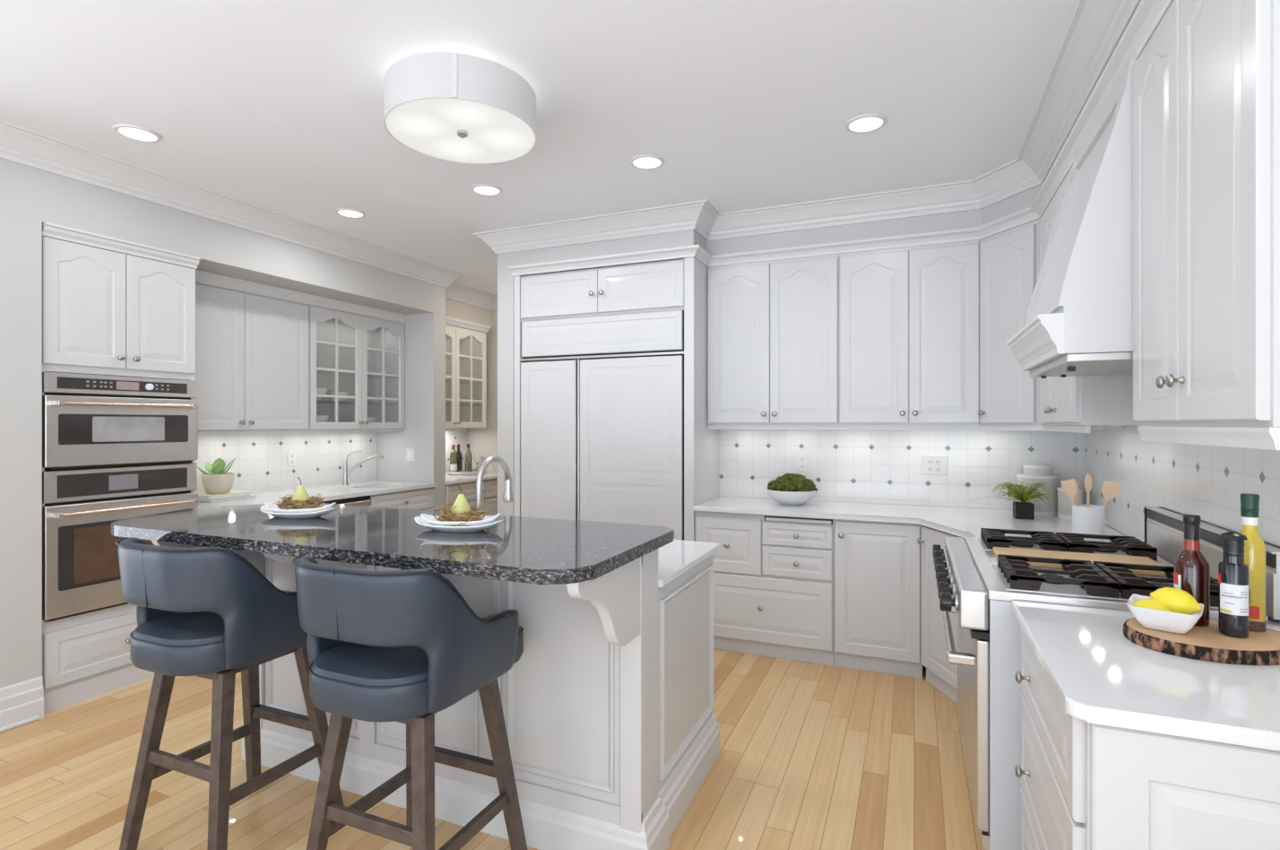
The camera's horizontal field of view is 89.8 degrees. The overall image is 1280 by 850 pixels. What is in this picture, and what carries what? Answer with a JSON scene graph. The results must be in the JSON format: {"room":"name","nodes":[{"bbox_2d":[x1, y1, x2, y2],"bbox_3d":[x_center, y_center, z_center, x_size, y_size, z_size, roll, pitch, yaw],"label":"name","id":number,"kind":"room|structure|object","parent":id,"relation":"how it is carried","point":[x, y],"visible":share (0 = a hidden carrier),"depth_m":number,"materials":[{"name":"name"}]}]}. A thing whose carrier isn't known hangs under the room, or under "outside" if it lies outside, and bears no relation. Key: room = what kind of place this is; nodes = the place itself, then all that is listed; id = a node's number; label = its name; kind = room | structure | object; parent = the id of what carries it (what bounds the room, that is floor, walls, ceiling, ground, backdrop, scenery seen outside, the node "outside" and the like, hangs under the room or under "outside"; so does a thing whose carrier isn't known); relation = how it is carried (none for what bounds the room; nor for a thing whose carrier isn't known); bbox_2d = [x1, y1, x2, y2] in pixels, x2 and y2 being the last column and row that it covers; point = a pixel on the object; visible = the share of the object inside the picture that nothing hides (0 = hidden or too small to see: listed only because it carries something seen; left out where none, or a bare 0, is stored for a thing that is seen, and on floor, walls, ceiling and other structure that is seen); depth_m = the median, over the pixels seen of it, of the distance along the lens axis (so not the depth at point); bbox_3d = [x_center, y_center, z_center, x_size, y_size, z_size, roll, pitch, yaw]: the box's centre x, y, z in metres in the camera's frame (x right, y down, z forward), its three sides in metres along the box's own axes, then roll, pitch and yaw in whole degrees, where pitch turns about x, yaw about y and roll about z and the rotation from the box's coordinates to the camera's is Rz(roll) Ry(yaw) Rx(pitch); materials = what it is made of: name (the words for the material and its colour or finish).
{"room":"kitchen","nodes":[
{"label":"kitchen","id":0,"kind":"room"},
{"bbox_2d":[201,472,233,493],"bbox_3d":[-2.913,0.408,4.431,0.190,0.135,0.190,0,0,23],"label":"pot","id":1,"kind":"object","parent":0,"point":[212,482],"depth_m":4.37,"materials":[{"name":"beige ceramic"}]},
{"bbox_2d":[0,157,445,687],"bbox_3d":[-3.688,0.028,2.504,0.850,2.825,7.707,0,0,23],"label":"wall","id":2,"kind":"structure","parent":0,"point":[30,197],"depth_m":3.35,"materials":[{"name":"paint"}]},
{"bbox_2d":[0,715,39,732],"bbox_3d":[-3.867,1.430,0.961,0.032,0.020,4.728,0,0,23],"label":"trim","id":3,"kind":"structure","parent":2,"relation":"attached to","point":[35,718],"depth_m":3.06,"materials":[{"name":"paint"}]},
{"bbox_2d":[0,675,43,727],"bbox_3d":[-3.867,1.340,0.972,0.024,0.200,4.747,0,0,23],"label":"baseboard","id":4,"kind":"structure","parent":2,"relation":"attached to","point":[23,700],"depth_m":3.07,"materials":[{"name":"paint"}]},
{"bbox_2d":[194,282,308,432],"bbox_3d":[-2.891,-0.435,4.527,0.382,0.970,1.030,0,0,23],"label":"upper cabinet","id":5,"kind":"object","parent":2,"relation":"attached to","point":[251,374],"visible":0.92,"depth_m":4.51,"materials":[{"name":"paint"}]},
{"bbox_2d":[194,429,376,492],"bbox_3d":[-2.849,0.281,5.105,0.008,0.490,1.950,0,0,23],"label":"wall tile","id":6,"kind":"structure","parent":2,"relation":"attached to","point":[260,464],"depth_m":5.14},
{"bbox_2d":[287,451,296,466],"bbox_3d":[-2.809,0.280,5.181,0.007,0.115,0.079,0,0,23],"label":"wall outlet","id":7,"kind":"object","parent":6,"relation":"attached to","point":[291,455],"visible":1,"depth_m":5.18,"materials":[{"name":"plastic"}]},
{"bbox_2d":[198,429,403,433],"bbox_3d":[-2.574,0.058,4.941,0.018,0.014,2.040,0,0,23],"label":"trim","id":8,"kind":"structure","parent":2,"relation":"attached to","point":[295,431],"depth_m":4.83,"materials":[{"name":"paint"}]},
{"bbox_2d":[195,269,406,323],"bbox_3d":[-2.549,-0.958,4.930,0.038,0.076,2.040,0,0,23],"label":"trim","id":9,"kind":"structure","parent":2,"relation":"attached to","point":[202,277],"depth_m":4.79,"materials":[{"name":"paint"}]},
{"bbox_2d":[307,304,404,430],"bbox_3d":[-2.490,-0.435,5.466,0.382,0.970,1.004,0,0,23],"label":"upper cabinet","id":10,"kind":"object","parent":2,"relation":"attached to","point":[361,356],"visible":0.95,"depth_m":5.56,"materials":[{"name":"paint"}]},
{"bbox_2d":[445,297,492,328],"bbox_3d":[-2.096,0.028,6.636,0.530,2.825,1.143,0,0,23],"label":"wall","id":11,"kind":"structure","parent":0,"point":[454,308],"depth_m":6.68,"materials":[{"name":"paint"}]},
{"bbox_2d":[445,428,466,473],"bbox_3d":[-2.180,0.281,6.671,0.008,0.490,1.140,0,0,23],"label":"tile","id":12,"kind":"structure","parent":11,"relation":"attached to","point":[453,436],"depth_m":7.02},
{"bbox_2d":[445,324,486,428],"bbox_3d":[-2.014,-0.472,6.540,0.412,1.035,1.020,0,0,23],"label":"upper cabinet","id":13,"kind":"object","parent":11,"relation":"attached to","point":[465,349],"visible":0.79,"depth_m":6.89,"materials":[{"name":"beige paint"}]},
{"bbox_2d":[445,316,490,332],"bbox_3d":[-1.986,-1.025,6.543,0.345,0.068,1.048,0,0,23],"label":"trim","id":14,"kind":"structure","parent":13,"relation":"attached to","point":[451,321],"depth_m":6.61,"materials":[{"name":"paint"}]},
{"bbox_2d":[466,310,497,472],"bbox_3d":[-1.129,0.028,6.926,2.080,2.825,0.150,0,0,23],"label":"wall","id":15,"kind":"structure","parent":0,"point":[483,441],"depth_m":7.06,"materials":[{"name":"paint"}]},
{"bbox_2d":[0,648,980,849],"bbox_3d":[-1.112,1.470,2.106,5.900,0.060,9.000,0,0,23],"label":"floor","id":16,"kind":"structure","parent":0,"point":[812,756],"depth_m":2.61,"materials":[{"name":"brown wood"}]},
{"bbox_2d":[42,221,200,713],"bbox_3d":[-3.099,0.222,3.641,0.697,2.436,0.745,0,0,23],"label":"tall cabinet","id":17,"kind":"object","parent":16,"relation":"on","point":[111,306],"visible":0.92,"depth_m":3.42,"materials":[{"name":"paint"}]},
{"bbox_2d":[42,463,198,621],"bbox_3d":[-3.067,0.610,3.628,0.706,0.749,0.737,0,0,23],"label":"oven","id":18,"kind":"object","parent":17,"relation":"in","point":[81,570],"visible":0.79,"depth_m":3.36,"materials":[{"name":"silver metal"}]},
{"bbox_2d":[42,371,198,469],"bbox_3d":[-3.067,-0.016,3.628,0.706,0.488,0.737,0,0,23],"label":"speed oven","id":19,"kind":"object","parent":17,"relation":"in","point":[89,420],"visible":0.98,"depth_m":3.45,"materials":[{"name":"silver metal"}]},
{"bbox_2d":[114,536,343,849],"bbox_3d":[-1.423,0.909,2.262,0.526,1.062,0.609,0,0,23],"label":"bar stool","id":20,"kind":"object","parent":16,"relation":"on","point":[206,612],"visible":0.91,"depth_m":2.04,"materials":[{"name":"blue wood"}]},
{"bbox_2d":[320,495,370,506],"bbox_3d":[-2.521,1.000,4.890,0.630,0.880,0.596,0,0,23],"label":"dishwasher","id":21,"kind":"object","parent":16,"relation":"on","point":[363,500],"visible":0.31,"depth_m":4.89,"materials":[{"name":"silver metal"}]},
{"bbox_2d":[368,486,433,510],"bbox_3d":[-2.275,0.999,5.519,0.718,0.882,0.738,0,0,23],"label":"base cabinet","id":22,"kind":"object","parent":16,"relation":"on","point":[419,498],"visible":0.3,"depth_m":5.42,"materials":[{"name":"paint"}]},
{"bbox_2d":[198,480,436,507],"bbox_3d":[-2.537,0.541,4.924,0.706,0.030,2.036,0,0,23],"label":"countertop","id":23,"kind":"structure","parent":22,"relation":"on","point":[338,491],"depth_m":5.05,"materials":[{"name":"white stone"}]},
{"bbox_2d":[198,494,256,502],"bbox_3d":[-2.897,0.515,4.468,0.220,0.020,0.320,0,0,23],"label":"book","id":24,"kind":"object","parent":23,"relation":"on","point":[251,496],"visible":0.41,"depth_m":4.38,"materials":[{"name":"paper"}]},
{"bbox_2d":[198,490,250,500],"bbox_3d":[-2.905,0.490,4.450,0.200,0.028,0.300,0,0,23],"label":"book","id":25,"kind":"object","parent":24,"relation":"on","point":[231,493],"visible":0.71,"depth_m":4.40,"materials":[{"name":"paper"}]},
{"bbox_2d":[197,458,235,493],"bbox_3d":[-2.913,0.355,4.431,0.190,0.242,0.190,0,0,13],"label":"potted succulent","id":26,"kind":"object","parent":25,"relation":"on","point":[218,481],"visible":0.99,"depth_m":4.38,"materials":[{"name":"ceramic"}]},
{"bbox_2d":[342,449,383,484],"bbox_3d":[-2.400,0.378,5.568,0.346,0.296,0.059,0,0,-7],"label":"faucet","id":27,"kind":"object","parent":23,"relation":"on","point":[346,474],"visible":1,"depth_m":5.55,"materials":[{"name":"silver metal"}]},
{"bbox_2d":[292,555,527,849],"bbox_3d":[-0.684,0.909,1.957,0.526,1.062,0.609,0,0,23],"label":"bar stool","id":28,"kind":"object","parent":16,"relation":"on","point":[403,646],"visible":1,"depth_m":1.73,"materials":[{"name":"blue leather"}]},
{"bbox_2d":[151,540,719,849],"bbox_3d":[-0.754,0.923,2.600,1.890,1.034,1.251,0,0,23],"label":"kitchen island","id":29,"kind":"object","parent":16,"relation":"on","point":[612,727],"visible":0.38,"depth_m":2.21,"materials":[{"name":"paint"}]},
{"bbox_2d":[111,502,674,584],"bbox_3d":[-0.983,0.385,2.342,2.119,0.038,0.765,0,0,23],"label":"countertop","id":30,"kind":"structure","parent":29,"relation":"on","point":[536,550],"depth_m":2.06,"materials":[{"name":"stone"}]},
{"bbox_2d":[259,504,336,518],"bbox_3d":[-1.355,0.346,2.542,0.341,0.039,0.198,0,0,16],"label":"plate","id":31,"kind":"object","parent":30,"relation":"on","point":[263,508],"visible":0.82,"depth_m":2.47,"materials":[{"name":"white ceramic"}]},
{"bbox_2d":[264,501,336,512],"bbox_3d":[-1.348,0.335,2.548,0.277,0.047,0.166,0,0,-1],"label":"dish","id":32,"kind":"object","parent":31,"relation":"on","point":[272,506],"visible":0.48,"depth_m":2.50,"materials":[{"name":"white ceramic"}]},
{"bbox_2d":[276,493,325,509],"bbox_3d":[-1.348,0.308,2.553,0.175,0.079,0.175,0,0,-21],"label":"nest","id":33,"kind":"object","parent":32,"relation":"in","point":[314,502],"visible":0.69,"depth_m":2.50,"materials":[{"name":"wicker"}]},
{"bbox_2d":[291,476,310,505],"bbox_3d":[-1.347,0.270,2.550,0.067,0.119,0.067,0,0,16],"label":"pear","id":34,"kind":"object","parent":33,"relation":"on","point":[300,493],"visible":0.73,"depth_m":2.53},
{"bbox_2d":[414,516,503,532],"bbox_3d":[-0.631,0.346,2.227,0.341,0.039,0.198,0,0,16],"label":"plate","id":35,"kind":"object","parent":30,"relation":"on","point":[419,520],"visible":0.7,"depth_m":2.16,"materials":[{"name":"white ceramic"}]},
{"bbox_2d":[420,513,500,526],"bbox_3d":[-0.624,0.335,2.233,0.277,0.047,0.166,0,0,-1],"label":"dish","id":36,"kind":"object","parent":35,"relation":"on","point":[430,519],"visible":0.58,"depth_m":2.19,"materials":[{"name":"white ceramic"}]},
{"bbox_2d":[431,502,488,526],"bbox_3d":[-0.627,0.308,2.234,0.179,0.079,0.172,0,0,23],"label":"nest","id":37,"kind":"object","parent":36,"relation":"in","point":[446,515],"visible":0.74,"depth_m":2.18,"materials":[{"name":"wicker"}]},
{"bbox_2d":[450,484,470,518],"bbox_3d":[-0.623,0.270,2.235,0.067,0.119,0.067,0,0,16],"label":"pear","id":38,"kind":"object","parent":37,"relation":"on","point":[462,505],"visible":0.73,"depth_m":2.22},
{"bbox_2d":[657,539,720,587],"bbox_3d":[-0.639,0.541,2.875,1.865,0.030,0.724,0,0,23],"label":"island countertop","id":39,"kind":"structure","parent":29,"relation":"on","point":[676,557],"depth_m":2.56,"materials":[{"name":"white stone"}]},
{"bbox_2d":[475,455,513,510],"bbox_3d":[-0.672,0.331,2.837,0.121,0.388,0.266,0,0,23],"label":"faucet","id":40,"kind":"object","parent":39,"relation":"on","point":[508,494],"visible":0.61,"depth_m":2.83,"materials":[{"name":"silver metal"}]},
{"bbox_2d":[445,478,497,514],"bbox_3d":[-1.844,0.999,6.527,0.718,0.882,1.130,0,0,23],"label":"base cabinet","id":41,"kind":"object","parent":16,"relation":"on","point":[489,487],"visible":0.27,"depth_m":6.26,"materials":[{"name":"paint"}]},
{"bbox_2d":[445,471,497,484],"bbox_3d":[-1.850,0.541,6.532,0.706,0.030,1.132,0,0,23],"label":"countertop","id":42,"kind":"structure","parent":41,"relation":"on","point":[488,475],"depth_m":6.33,"materials":[{"name":"white stone"}]},
{"bbox_2d":[446,468,485,475],"bbox_3d":[-1.840,0.508,6.789,0.400,0.035,0.400,0,0,23],"label":"tray","id":43,"kind":"object","parent":42,"relation":"on","point":[474,471],"visible":0.69,"depth_m":6.62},
{"bbox_2d":[449,444,457,471],"bbox_3d":[-1.955,0.365,6.724,0.076,0.303,0.077,0,0,23],"label":"bottle","id":44,"kind":"object","parent":43,"relation":"on","point":[453,455],"visible":0.85,"depth_m":6.70,"materials":[{"name":"glass"}]},
{"bbox_2d":[456,443,462,471],"bbox_3d":[-1.927,0.365,6.816,0.076,0.303,0.076,0,0,23],"label":"bottle","id":45,"kind":"object","parent":43,"relation":"on","point":[458,452],"visible":0.75,"depth_m":6.79,"materials":[{"name":"black glass"}]},
{"bbox_2d":[519,308,683,540],"bbox_3d":[-0.175,0.346,4.672,1.256,2.188,0.603,0,0,23],"label":"refrigerator","id":46,"kind":"object","parent":16,"relation":"on","point":[602,395],"visible":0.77,"depth_m":4.38,"materials":[{"name":"paint"}]},
{"bbox_2d":[514,257,719,541],"bbox_3d":[-0.173,0.182,4.655,1.372,2.515,0.632,0,0,23],"label":"tall cabinet","id":47,"kind":"object","parent":16,"relation":"on","point":[678,283],"visible":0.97,"depth_m":4.31,"materials":[{"name":"paint"}]},
{"bbox_2d":[694,510,834,665],"bbox_3d":[0.855,0.999,4.216,0.862,0.882,0.632,0,0,23],"label":"base cabinet","id":48,"kind":"object","parent":16,"relation":"on","point":[774,575],"visible":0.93,"depth_m":3.93,"materials":[{"name":"paint"}]},
{"bbox_2d":[833,518,922,678],"bbox_3d":[1.474,0.999,3.952,0.480,0.882,0.632,0,0,23],"label":"base cabinet","id":49,"kind":"object","parent":16,"relation":"on","point":[877,565],"visible":0.98,"depth_m":3.69,"materials":[{"name":"paint"}]},
{"bbox_2d":[916,525,964,703],"bbox_3d":[1.959,0.999,3.383,0.914,0.882,1.297,0,0,23],"label":"base cabinet","id":50,"kind":"object","parent":16,"relation":"on","point":[941,674],"visible":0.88,"depth_m":3.46,"materials":[{"name":"paint"}]},
{"bbox_2d":[692,496,1125,542],"bbox_3d":[1.348,0.541,3.641,2.224,0.030,1.286,0,0,23],"label":"countertop","id":51,"kind":"structure","parent":50,"relation":"on","point":[963,522],"depth_m":3.79,"materials":[{"name":"white stone"}]},
{"bbox_2d":[766,488,816,505],"bbox_3d":[0.996,0.477,4.218,0.324,0.097,0.324,0,0,23],"label":"bowl","id":52,"kind":"object","parent":51,"relation":"on","point":[784,497],"visible":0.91,"depth_m":4.10,"materials":[{"name":"white ceramic"}]},
{"bbox_2d":[767,472,818,492],"bbox_3d":[0.995,0.397,4.207,0.329,0.155,0.265,0,0,20],"label":"moss mound","id":53,"kind":"object","parent":52,"relation":"in","point":[793,482],"visible":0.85,"depth_m":4.14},
{"bbox_2d":[968,480,1061,518],"bbox_3d":[2.109,0.423,3.574,0.368,0.205,0.342,0,0,-23],"label":"potted fern","id":54,"kind":"object","parent":51,"relation":"on","point":[1022,509],"visible":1,"depth_m":3.55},
{"bbox_2d":[1016,464,1058,516],"bbox_3d":[2.333,0.383,3.766,0.210,0.285,0.210,0,0,23],"label":"canister","id":55,"kind":"object","parent":51,"relation":"on","point":[1033,473],"visible":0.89,"depth_m":3.68,"materials":[{"name":"ceramic"}]},
{"bbox_2d":[1017,476,1058,511],"bbox_3d":[2.333,0.413,3.766,0.208,0.225,0.208,0,0,23],"label":"jar","id":56,"kind":"object","parent":55,"relation":"on","point":[1051,505],"depth_m":3.67,"materials":[{"name":"ceramic"}]},
{"bbox_2d":[1057,480,1082,519],"bbox_3d":[2.402,0.423,3.584,0.117,0.205,0.117,0,0,23],"label":"canister","id":57,"kind":"object","parent":51,"relation":"on","point":[1065,505],"visible":0.46,"depth_m":3.55,"materials":[{"name":"ceramic"}]},
{"bbox_2d":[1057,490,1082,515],"bbox_3d":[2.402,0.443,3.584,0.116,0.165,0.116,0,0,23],"label":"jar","id":58,"kind":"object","parent":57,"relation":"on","point":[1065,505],"depth_m":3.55,"materials":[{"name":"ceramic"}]},
{"bbox_2d":[1072,503,1105,540],"bbox_3d":[2.059,0.451,2.948,0.124,0.150,0.124,0,0,23],"label":"utensil crock","id":59,"kind":"object","parent":51,"relation":"on","point":[1091,520],"visible":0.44,"depth_m":2.90,"materials":[{"name":"white ceramic"}]},
{"bbox_2d":[1062,478,1076,505],"bbox_3d":[2.001,0.384,2.965,0.085,0.261,0.012,0,0,27],"label":"spatula","id":60,"kind":"object","parent":59,"relation":"in","point":[1069,487],"visible":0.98,"depth_m":2.97,"materials":[{"name":"brown wood"}]},
{"bbox_2d":[1084,473,1091,507],"bbox_3d":[2.071,0.371,2.962,0.033,0.285,0.015,0,0,-9],"label":"wooden spoon","id":61,"kind":"object","parent":59,"relation":"in","point":[1088,479],"visible":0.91,"depth_m":2.96,"materials":[{"name":"brown wood"}]},
{"bbox_2d":[1101,480,1120,512],"bbox_3d":[2.109,0.386,2.897,0.098,0.258,0.013,0,0,44],"label":"wooden spoon","id":62,"kind":"object","parent":59,"relation":"in","point":[1110,489],"visible":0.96,"depth_m":2.89,"materials":[{"name":"brown wood"}]},
{"bbox_2d":[932,506,1279,849],"bbox_3d":[1.527,0.887,2.305,0.844,1.106,1.020,0,0,23],"label":"range","id":63,"kind":"object","parent":16,"relation":"on","point":[986,573],"visible":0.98,"depth_m":1.98,"materials":[{"name":"metal"}]},
{"bbox_2d":[964,536,1267,624],"bbox_3d":[1.560,0.520,2.291,0.652,0.030,1.020,0,0,23],"label":"cooktop","id":64,"kind":"object","parent":63,"relation":"in","point":[998,590],"depth_m":2.08,"materials":[{"name":"metal"}]},
{"bbox_2d":[1145,506,1279,553],"bbox_3d":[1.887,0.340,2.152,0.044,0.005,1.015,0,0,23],"label":"backguard","id":65,"kind":"object","parent":63,"relation":"attached to","point":[1212,530],"depth_m":2.15,"materials":[{"name":"metal"}]},
{"bbox_2d":[1015,624,1279,849],"bbox_3d":[1.259,0.999,1.444,0.678,0.882,0.755,0,0,23],"label":"base cabinet","id":66,"kind":"object","parent":16,"relation":"on","point":[1085,785],"visible":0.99,"depth_m":1.18,"materials":[{"name":"paint"}]},
{"bbox_2d":[1011,600,1279,751],"bbox_3d":[1.261,0.542,1.438,0.653,0.032,0.771,0,0,23],"label":"countertop","id":67,"kind":"structure","parent":66,"relation":"on","point":[1097,675],"depth_m":1.31,"materials":[{"name":"white stone"}]},
{"bbox_2d":[1123,617,1279,665],"bbox_3d":[1.356,0.510,1.524,0.351,0.030,0.261,0,0,12],"label":"board","id":68,"kind":"object","parent":67,"relation":"on","point":[1206,643],"visible":0.69,"depth_m":1.46,"materials":[{"name":"brown wood"}]},
{"bbox_2d":[1125,593,1203,633],"bbox_3d":[1.275,0.466,1.559,0.140,0.058,0.140,0,0,43],"label":"bowl","id":69,"kind":"object","parent":68,"relation":"on","point":[1163,620],"visible":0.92,"depth_m":1.52,"materials":[{"name":"white ceramic"}]},
{"bbox_2d":[1128,598,1172,616],"bbox_3d":[1.257,0.461,1.573,0.077,0.065,0.077,0,0,8],"label":"lemon","id":70,"kind":"object","parent":69,"relation":"in","point":[1150,603],"visible":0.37,"depth_m":1.56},
{"bbox_2d":[1150,587,1202,614],"bbox_3d":[1.293,0.429,1.552,0.076,0.065,0.077,0,0,2],"label":"lemon","id":71,"kind":"object","parent":69,"relation":"in","point":[1176,600],"visible":0.93,"depth_m":1.53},
{"bbox_2d":[1173,513,1210,626],"bbox_3d":[1.374,0.360,1.601,0.071,0.268,0.068,0,0,23],"label":"bottle","id":72,"kind":"object","parent":68,"relation":"on","point":[1191,575],"visible":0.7,"depth_m":1.58,"materials":[{"name":"red glass"}]},
{"bbox_2d":[1218,531,1249,638],"bbox_3d":[1.394,0.373,1.508,0.054,0.242,0.053,0,0,-39],"label":"bottle","id":73,"kind":"object","parent":68,"relation":"on","point":[1233,574],"visible":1,"depth_m":1.49,"materials":[{"name":"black glass"}]},
{"bbox_2d":[1239,492,1266,631],"bbox_3d":[1.478,0.332,1.556,0.057,0.325,0.057,0,0,23],"label":"bottle","id":74,"kind":"object","parent":68,"relation":"on","point":[1255,547],"visible":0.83,"depth_m":1.53,"materials":[{"name":"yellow glass"}]},
{"bbox_2d":[1249,605,1259,619],"bbox_3d":[1.464,0.450,1.533,0.024,0.030,0.003,0,0,32],"label":"print","id":75,"kind":"object","parent":74,"relation":"on","point":[1254,610],"depth_m":1.53},
{"bbox_2d":[497,251,531,516],"bbox_3d":[-0.607,0.028,5.577,0.140,2.825,1.920,0,0,23],"label":"wall partition","id":76,"kind":"structure","parent":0,"point":[505,281],"depth_m":4.70,"materials":[{"name":"paint"}]},
{"bbox_2d":[0,0,1079,294],"bbox_3d":[-1.112,-1.435,2.106,5.900,0.100,9.000,0,0,23],"label":"ceiling","id":77,"kind":"structure","parent":0,"point":[278,106],"depth_m":2.69,"materials":[{"name":"paint"}]},
{"bbox_2d":[112,123,162,142],"bbox_3d":[-2.387,-1.379,3.051,0.184,0.009,0.184,0,0,23],"label":"recessed light","id":78,"kind":"object","parent":77,"relation":"in","point":[136,133],"visible":1,"depth_m":3.04,"materials":[{"name":"paint"}]},
{"bbox_2d":[335,207,365,217],"bbox_3d":[-1.895,-1.379,4.202,0.184,0.009,0.184,0,0,23],"label":"recessed light","id":79,"kind":"object","parent":77,"relation":"in","point":[350,212],"visible":1,"depth_m":4.19,"materials":[{"name":"white"}]},
{"bbox_2d":[384,51,536,164],"bbox_3d":[-0.726,-1.278,2.627,0.596,0.210,0.596,0,0,23],"label":"ceiling lamp","id":80,"kind":"object","parent":77,"relation":"attached to","point":[454,107],"visible":1,"depth_m":2.47,"materials":[{"name":"fabric"}]},
{"bbox_2d":[385,97,535,162],"bbox_3d":[-0.726,-1.196,2.627,0.586,0.014,0.586,0,0,23],"label":"diffuser","id":81,"kind":"object","parent":80,"relation":"attached to","point":[450,129],"depth_m":2.59,"materials":[{"name":"white"}]},
{"bbox_2d":[470,183,502,195],"bbox_3d":[-0.904,-1.379,3.785,0.184,0.009,0.184,0,0,23],"label":"recessed light","id":82,"kind":"object","parent":77,"relation":"in","point":[483,189],"visible":1,"depth_m":3.78,"materials":[{"name":"white"}]},
{"bbox_2d":[630,154,664,169],"bbox_3d":[0.038,-1.379,3.384,0.184,0.009,0.184,0,0,23],"label":"recessed light","id":83,"kind":"object","parent":77,"relation":"in","point":[644,161],"visible":1,"depth_m":3.38,"materials":[{"name":"white"}]},
{"bbox_2d":[845,112,887,133],"bbox_3d":[1.038,-1.379,2.951,0.184,0.009,0.184,0,0,23],"label":"recessed light","id":84,"kind":"object","parent":77,"relation":"in","point":[866,123],"visible":1,"depth_m":2.94,"materials":[{"name":"white"}]},
{"bbox_2d":[513,183,1042,275],"bbox_3d":[-0.504,-1.260,1.047,3.610,0.249,7.530,0,0,23],"label":"wall","id":85,"kind":"structure","parent":0,"point":[972,218],"depth_m":4.14,"materials":[{"name":"paint"}]},
{"bbox_2d":[0,0,1141,310],"bbox_3d":[-1.118,-1.317,2.027,4.890,0.135,8.850,0,0,23],"label":"trim","id":86,"kind":"structure","parent":85,"relation":"attached to","point":[1095,29],"depth_m":3.80,"materials":[{"name":"paint"}]},
{"bbox_2d":[508,0,1174,276],"bbox_3d":[0.177,-1.105,3.062,3.300,0.061,2.670,0,0,23],"label":"trim","id":87,"kind":"structure","parent":85,"relation":"attached to","point":[1148,15],"depth_m":3.72,"materials":[{"name":"paint"}]},
{"bbox_2d":[734,496,1011,510],"bbox_3d":[1.077,0.028,4.531,3.780,2.825,0.120,0,0,23],"label":"wall","id":88,"kind":"structure","parent":0,"point":[734,497],"depth_m":4.22,"materials":[{"name":"tile"}]},
{"bbox_2d":[707,253,838,424],"bbox_3d":[0.908,-0.535,4.340,0.862,1.080,0.362,0,0,23],"label":"upper cabinet","id":89,"kind":"object","parent":88,"relation":"attached to","point":[773,326],"visible":0.99,"depth_m":4.20,"materials":[{"name":"paint"}]},
{"bbox_2d":[708,424,1090,432],"bbox_3d":[1.486,0.021,3.728,0.902,0.029,2.293,0,0,-35],"label":"trim","id":90,"kind":"structure","parent":89,"relation":"attached to","point":[1046,428],"depth_m":3.88,"materials":[{"name":"paint"}]},
{"bbox_2d":[719,424,1083,510],"bbox_3d":[1.607,0.261,4.235,2.233,0.530,0.008,0,0,23],"label":"wall tile","id":91,"kind":"structure","parent":88,"relation":"attached to","point":[876,466],"depth_m":4.20,"materials":[{"name":"tile"}]},
{"bbox_2d":[796,453,808,470],"bbox_3d":[1.123,0.265,4.434,0.079,0.115,0.007,0,0,23],"label":"wall outlet","id":92,"kind":"object","parent":91,"relation":"attached to","point":[802,460],"visible":1,"depth_m":4.43,"materials":[{"name":"plastic"}]},
{"bbox_2d":[921,456,947,475],"bbox_3d":[1.884,0.265,4.109,0.154,0.115,0.007,0,0,23],"label":"wall outlet","id":93,"kind":"object","parent":91,"relation":"attached to","point":[929,464],"visible":1,"depth_m":4.11,"materials":[{"name":"plastic"}]},
{"bbox_2d":[838,239,980,424],"bbox_3d":[1.670,-0.535,4.014,0.792,1.080,0.362,0,0,23],"label":"upper cabinet","id":94,"kind":"object","parent":88,"relation":"attached to","point":[909,316],"visible":1,"depth_m":3.87,"materials":[{"name":"paint"}]},
{"bbox_2d":[977,218,1041,424],"bbox_3d":[2.238,-0.535,3.628,0.593,1.080,0.627,0,0,23],"label":"upper cabinet","id":95,"kind":"object","parent":88,"relation":"attached to","point":[1008,259],"visible":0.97,"depth_m":3.55,"materials":[{"name":"paint"}]},
{"bbox_2d":[1012,501,1034,518],"bbox_3d":[2.142,0.483,3.587,0.090,0.085,0.090,0,0,20],"label":"pot","id":96,"kind":"object","parent":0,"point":[1021,510],"depth_m":3.55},
{"bbox_3d":[1.225,0.027,0.309,0.150,2.825,7.530,0,0,23],"label":"wall","id":97,"kind":"structure","parent":0,"visible":0},
{"bbox_2d":[1007,59,1137,378],"bbox_3d":[1.637,-0.625,2.202,0.576,0.901,0.713,0,0,23],"label":"range hood","id":98,"kind":"object","parent":97,"relation":"attached to","point":[1079,320],"visible":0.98,"depth_m":1.94,"materials":[{"name":"paint"}]},
{"bbox_2d":[1037,165,1140,424],"bbox_3d":[2.045,-0.535,2.894,0.372,1.080,0.870,0,0,23],"label":"upper cabinet","id":99,"kind":"object","parent":97,"relation":"attached to","point":[1077,400],"visible":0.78,"depth_m":2.56,"materials":[{"name":"paint"}]},
{"bbox_2d":[1083,424,1279,545],"bbox_3d":[1.544,0.261,1.255,0.008,0.530,5.522,0,0,23],"label":"wall tile","id":100,"kind":"structure","parent":97,"relation":"attached to","point":[1206,481],"depth_m":2.44,"materials":[{"name":"tile"}]},
{"bbox_2d":[1132,0,1279,426],"bbox_3d":[1.441,-0.535,1.483,0.372,1.080,0.760,0,0,23],"label":"upper cabinet","id":101,"kind":"object","parent":97,"relation":"attached to","point":[1206,81],"visible":1,"depth_m":1.42,"materials":[{"name":"paint"}]},
{"bbox_2d":[1137,425,1279,449],"bbox_3d":[1.330,0.027,1.530,0.036,0.042,0.760,0,0,23],"label":"trim","id":102,"kind":"structure","parent":101,"relation":"attached to","point":[1259,437],"depth_m":1.40,"materials":[{"name":"paint"}]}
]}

